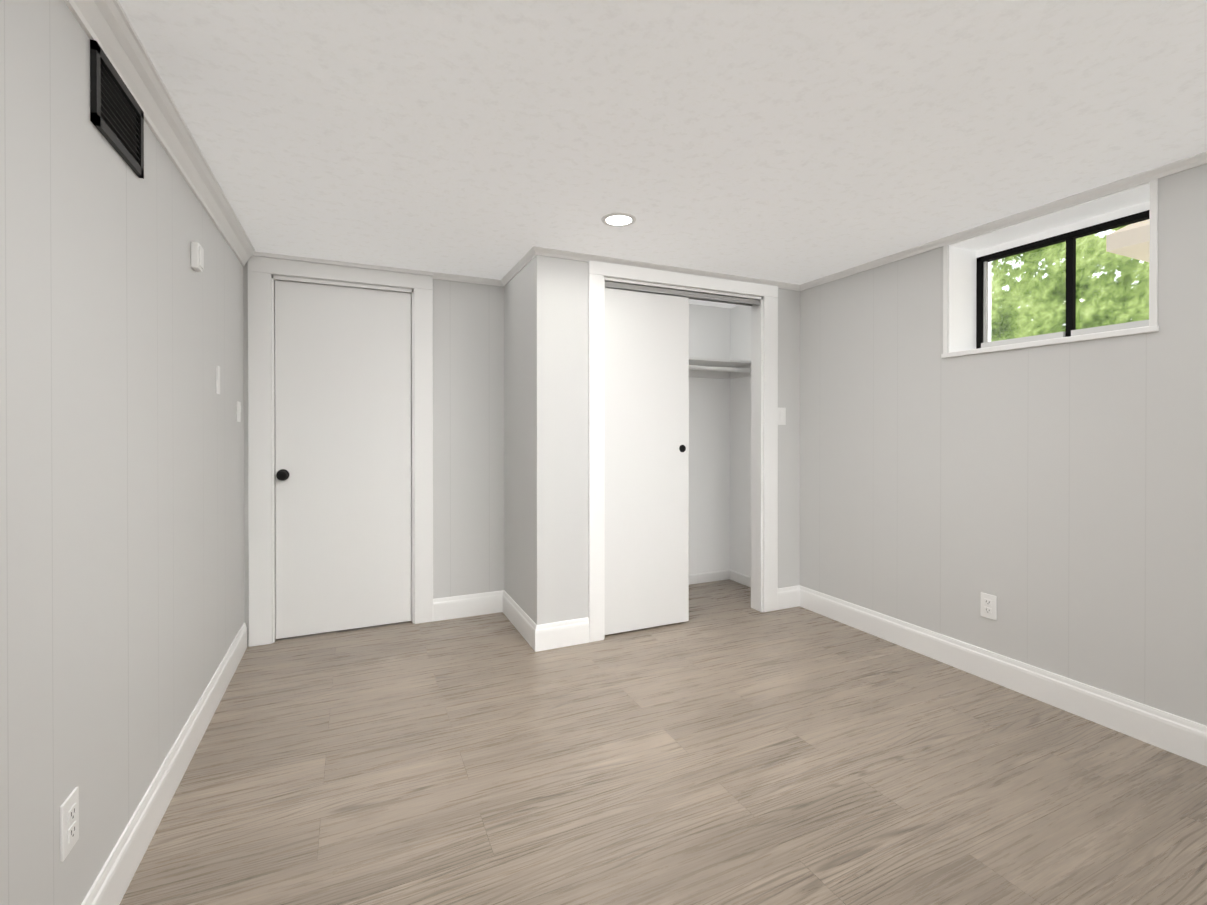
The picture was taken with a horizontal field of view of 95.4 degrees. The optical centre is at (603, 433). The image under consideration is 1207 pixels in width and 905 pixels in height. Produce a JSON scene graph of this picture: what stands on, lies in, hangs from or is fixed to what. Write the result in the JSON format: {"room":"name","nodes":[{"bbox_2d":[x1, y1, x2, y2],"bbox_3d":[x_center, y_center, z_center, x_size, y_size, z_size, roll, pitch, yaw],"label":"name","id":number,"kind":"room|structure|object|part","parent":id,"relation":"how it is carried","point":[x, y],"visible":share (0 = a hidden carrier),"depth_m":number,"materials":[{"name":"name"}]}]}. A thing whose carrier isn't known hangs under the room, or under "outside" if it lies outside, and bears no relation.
{"room":"empty basement bedroom","nodes":[
{"label":"empty basement bedroom","id":0,"kind":"room"},
{"bbox_2d":[0,0,243,904],"bbox_3d":[-0.959,0.098,0.625,0.120,2.180,5.467,0,0,-24],"label":"wall","id":1,"kind":"structure","parent":0,"point":[121,507],"depth_m":1.29,"materials":[{"name":"grey paint"}]},
{"bbox_2d":[60,787,78,861],"bbox_3d":[-1.133,0.828,1.167,0.008,0.115,0.071,0,0,-24],"label":"outlet","id":2,"kind":"object","parent":1,"relation":"attached to","point":[68,824],"visible":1,"depth_m":1.16,"materials":[{"name":"white plastic"}]},
{"bbox_2d":[90,39,143,178],"bbox_3d":[-1.247,-0.818,1.416,0.012,0.188,0.314,0,0,-24],"label":"air vent","id":3,"kind":"object","parent":1,"relation":"in","point":[98,58],"visible":1,"depth_m":1.37,"materials":[{"name":"black metal"}]},
{"bbox_2d":[101,66,136,160],"bbox_3d":[-1.252,-0.818,1.413,0.001,0.180,0.306,0,0,-24],"label":"grille","id":4,"kind":"object","parent":3,"relation":"attached to","point":[118,111],"visible":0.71,"depth_m":1.41,"materials":[{"name":"grey metal"}]},
{"bbox_2d":[64,0,254,266],"bbox_3d":[-0.875,-0.951,0.658,0.064,0.082,5.227,0,0,-24],"label":"crown molding","id":5,"kind":"structure","parent":1,"relation":"attached to","point":[106,25],"depth_m":1.60,"materials":[{"name":"white wood"}]},
{"bbox_2d":[81,623,246,904],"bbox_3d":[-0.894,1.119,0.649,0.015,0.138,5.209,0,0,-24],"label":"baseboard","id":6,"kind":"structure","parent":1,"relation":"attached to","point":[111,883],"depth_m":1.67,"materials":[{"name":"white wood"}]},
{"bbox_2d":[191,241,203,271],"bbox_3d":[-1.540,-0.670,2.084,0.030,0.097,0.064,0,0,-24],"label":"sensor box","id":7,"kind":"object","parent":1,"relation":"attached to","point":[197,257],"visible":1,"depth_m":2.06,"materials":[{"name":"white plastic"}]},
{"bbox_2d":[216,365,219,393],"bbox_3d":[-1.716,-0.239,2.446,0.007,0.125,0.050,0,0,-24],"label":"light switch","id":8,"kind":"object","parent":1,"relation":"attached to","point":[217,379],"visible":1,"depth_m":2.42,"materials":[{"name":"white plastic"}]},
{"bbox_2d":[237,401,240,421],"bbox_3d":[-1.910,-0.115,2.880,0.011,0.105,0.071,0,0,-24],"label":"light switch","id":9,"kind":"object","parent":1,"relation":"attached to","point":[238,411],"visible":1,"depth_m":2.86,"materials":[{"name":"white plastic"}]},
{"bbox_2d":[243,261,729,645],"bbox_3d":[-0.494,0.084,3.772,3.326,2.180,0.120,0,0,-24],"label":"wall","id":10,"kind":"structure","parent":0,"point":[468,438],"depth_m":3.57,"materials":[{"name":"grey paint"}]},
{"bbox_2d":[248,253,433,646],"bbox_3d":[-1.537,0.087,3.284,0.988,2.179,0.146,0,0,-24],"label":"door frame","id":11,"kind":"structure","parent":10,"relation":"attached to","point":[262,268],"depth_m":3.11,"materials":[{"name":"white wood"}]},
{"bbox_2d":[275,280,410,638],"bbox_3d":[-1.520,0.148,3.247,0.730,2.036,0.107,0,0,-24],"label":"door","id":12,"kind":"structure","parent":10,"relation":"in","point":[343,438],"depth_m":3.25,"materials":[{"name":"white paint"}]},
{"bbox_3d":[-1.811,0.235,3.096,0.066,0.066,0.072,0,0,-24],"label":"door knob","id":13,"kind":"part","parent":12,"relation":"part of","materials":[{"name":"black metal"}]},
{"bbox_2d":[254,252,503,286],"bbox_3d":[-1.315,-0.987,3.313,1.457,0.034,0.028,0,0,-24],"label":"trim","id":14,"kind":"structure","parent":10,"relation":"attached to","point":[467,279],"depth_m":3.46,"materials":[{"name":"white wood"}]},
{"bbox_2d":[433,590,503,621],"bbox_3d":[-0.861,1.106,3.536,0.455,0.138,0.015,0,0,-24],"label":"baseboard","id":15,"kind":"structure","parent":10,"relation":"attached to","point":[453,607],"depth_m":3.52,"materials":[{"name":"white wood"}]},
{"bbox_2d":[689,570,729,584],"bbox_3d":[0.223,1.136,4.065,1.757,0.074,0.012,0,0,-24],"label":"baseboard","id":16,"kind":"structure","parent":10,"relation":"attached to","point":[709,577],"depth_m":4.34,"materials":[{"name":"white wood"}]},
{"bbox_2d":[689,357,750,378],"bbox_3d":[0.285,-0.491,3.922,1.755,0.109,0.309,0,0,-24],"label":"closet shelf","id":17,"kind":"object","parent":10,"relation":"attached to","point":[698,361],"visible":0.19,"depth_m":4.25,"materials":[{"name":"white wood"}]},
{"bbox_2d":[689,365,750,373],"bbox_3d":[0.334,-0.476,3.813,1.718,0.056,0.056,0,0,-24],"label":"hanging rail","id":18,"kind":"object","parent":17,"relation":"attached to","point":[714,368],"visible":0.27,"depth_m":4.04,"materials":[{"name":"white"}]},
{"bbox_2d":[504,255,553,624],"bbox_3d":[-0.463,0.086,3.326,0.100,2.180,0.717,0,0,-24],"label":"wall","id":19,"kind":"structure","parent":0,"point":[529,438],"depth_m":3.09,"materials":[{"name":"grey paint"}]},
{"bbox_2d":[501,247,535,285],"bbox_3d":[-0.516,-0.987,3.282,0.028,0.034,0.745,0,0,-24],"label":"trim","id":20,"kind":"structure","parent":19,"relation":"attached to","point":[525,260],"depth_m":3.22,"materials":[{"name":"white wood"}]},
{"bbox_2d":[503,590,536,650],"bbox_3d":[-0.513,1.107,3.300,0.015,0.138,0.732,0,0,-24],"label":"baseboard","id":21,"kind":"structure","parent":19,"relation":"attached to","point":[521,620],"depth_m":3.25,"materials":[{"name":"white wood"}]},
{"bbox_2d":[119,579,1206,904],"bbox_3d":[0.717,1.235,1.391,3.802,0.100,5.467,0,0,-24],"label":"floor","id":22,"kind":"structure","parent":0,"point":[725,743],"depth_m":1.87,"materials":[{"name":"laminate"}]},
{"bbox_2d":[119,0,1206,307],"bbox_3d":[0.717,-1.055,1.380,3.802,0.120,5.467,0,0,-24],"label":"ceiling","id":23,"kind":"structure","parent":0,"point":[799,142],"depth_m":1.74,"materials":[{"name":"white paint"}]},
{"bbox_2d":[601,213,635,226],"bbox_3d":[0.071,-0.997,2.566,0.164,0.006,0.164,0,0,-24],"label":"recessed light","id":24,"kind":"object","parent":23,"relation":"in","point":[618,219],"visible":1,"depth_m":2.55,"materials":[{"name":"white plastic"}]},
{"bbox_2d":[554,257,799,621],"bbox_3d":[0.515,0.086,3.431,1.769,2.180,0.100,0,0,-24],"label":"wall","id":25,"kind":"structure","parent":0,"point":[570,439],"depth_m":3.08,"materials":[{"name":"paint"}]},
{"bbox_2d":[535,617,588,651],"bbox_3d":[-0.228,1.108,3.036,0.316,0.138,0.015,0,0,-24],"label":"baseboard","id":26,"kind":"structure","parent":25,"relation":"attached to","point":[554,635],"depth_m":3.03,"materials":[{"name":"white wood"}]},
{"bbox_2d":[605,288,688,634],"bbox_3d":[0.257,0.161,3.299,0.582,2.006,0.032,0,0,-24],"label":"closet door","id":27,"kind":"structure","parent":25,"relation":"in","point":[646,461],"depth_m":3.28,"materials":[{"name":"white paint"}]},
{"bbox_2d":[679,445,685,451],"bbox_3d":[0.488,0.092,3.383,0.048,0.048,0.005,0,0,-24],"label":"door handle","id":28,"kind":"object","parent":27,"relation":"attached to","point":[682,448],"visible":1,"depth_m":3.38,"materials":[{"name":"black metal"}]},
{"bbox_2d":[533,246,799,290],"bbox_3d":[0.483,-0.987,3.341,1.897,0.034,0.028,0,0,-24],"label":"trim","id":29,"kind":"structure","parent":25,"relation":"attached to","point":[584,257],"depth_m":3.25,"materials":[{"name":"white wood"}]},
{"bbox_2d":[605,281,759,305],"bbox_3d":[0.500,-0.863,3.422,1.131,0.034,0.080,0,0,-24],"label":"track rail","id":30,"kind":"object","parent":25,"relation":"attached to","point":[690,294],"visible":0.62,"depth_m":3.39,"materials":[{"name":"silver metal"}]},
{"bbox_2d":[588,261,777,641],"bbox_3d":[0.500,0.140,3.425,1.161,2.071,0.102,0,0,-24],"label":"door frame","id":31,"kind":"structure","parent":25,"relation":"attached to","point":[756,435],"depth_m":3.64,"materials":[{"name":"white wood"}]},
{"bbox_2d":[778,408,785,424],"bbox_3d":[1.192,-0.117,3.676,0.071,0.115,0.011,0,0,-24],"label":"light switch","id":32,"kind":"object","parent":25,"relation":"attached to","point":[781,416],"visible":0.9,"depth_m":3.67,"materials":[{"name":"white plastic"}]},
{"bbox_2d":[778,585,799,609],"bbox_3d":[1.250,1.105,3.705,0.208,0.138,0.015,0,0,-24],"label":"baseboard","id":33,"kind":"structure","parent":25,"relation":"attached to","point":[788,597],"depth_m":3.70,"materials":[{"name":"white wood"}]},
{"bbox_2d":[730,163,1206,725],"bbox_3d":[2.281,0.091,2.094,0.368,2.180,5.467,0,0,-24],"label":"wall","id":34,"kind":"structure","parent":0,"point":[1053,498],"depth_m":2.52,"materials":[{"name":"grey paint"}]},
{"bbox_2d":[730,570,750,586],"bbox_3d":[1.149,1.135,4.135,0.012,0.074,0.650,0,0,-24],"label":"baseboard","id":35,"kind":"structure","parent":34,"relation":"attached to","point":[740,578],"depth_m":4.29,"materials":[{"name":"white wood"}]},
{"bbox_2d":[981,592,996,619],"bbox_3d":[1.845,0.827,2.633,0.008,0.115,0.071,0,0,-24],"label":"outlet","id":36,"kind":"object","parent":34,"relation":"attached to","point":[991,606],"visible":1,"depth_m":2.63,"materials":[{"name":"white plastic"}]},
{"bbox_2d":[800,585,1206,765],"bbox_3d":[2.266,1.114,1.698,0.015,0.138,4.510,0,0,-24],"label":"baseboard","id":37,"kind":"structure","parent":34,"relation":"attached to","point":[1176,735],"depth_m":2.44,"materials":[{"name":"white wood"}]},
{"bbox_2d":[800,151,1206,290],"bbox_3d":[2.260,-0.980,1.686,0.028,0.034,4.510,0,0,-24],"label":"trim","id":38,"kind":"structure","parent":34,"relation":"attached to","point":[1196,160],"depth_m":2.44,"materials":[{"name":"white wood"}]},
{"bbox_2d":[941,178,1158,357],"bbox_3d":[2.056,-0.678,2.513,0.310,0.579,0.838,0,0,-24],"label":"window","id":39,"kind":"structure","parent":34,"relation":"in","point":[962,299],"depth_m":2.55,"materials":[{"name":"white paint"}]},
{"bbox_3d":[2.143,-0.665,2.553,0.039,0.467,0.722,0,0,-24],"label":"window track rail","id":40,"kind":"part","parent":39,"relation":"part of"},
{"label":"outside","id":41,"kind":"structure","parent":0,"visible":0},
{"bbox_2d":[991,225,1148,341],"bbox_3d":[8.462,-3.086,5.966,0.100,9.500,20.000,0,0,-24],"label":"tree","id":42,"kind":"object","parent":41,"point":[1003,267],"depth_m":8.63,"materials":[{"name":"green plant"}]},
{"bbox_3d":[8.353,-0.070,2.389,2.500,3.500,7.550,0,0,-24],"label":"house","id":43,"kind":"object","parent":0,"visible":0},
{"bbox_2d":[1106,219,1148,261],"bbox_3d":[8.274,-2.520,2.370,3.250,1.400,8.400,0,0,-24],"label":"roof","id":44,"kind":"structure","parent":43,"relation":"on","point":[1129,236],"depth_m":5.42,"materials":[{"name":"white"}]}
]}

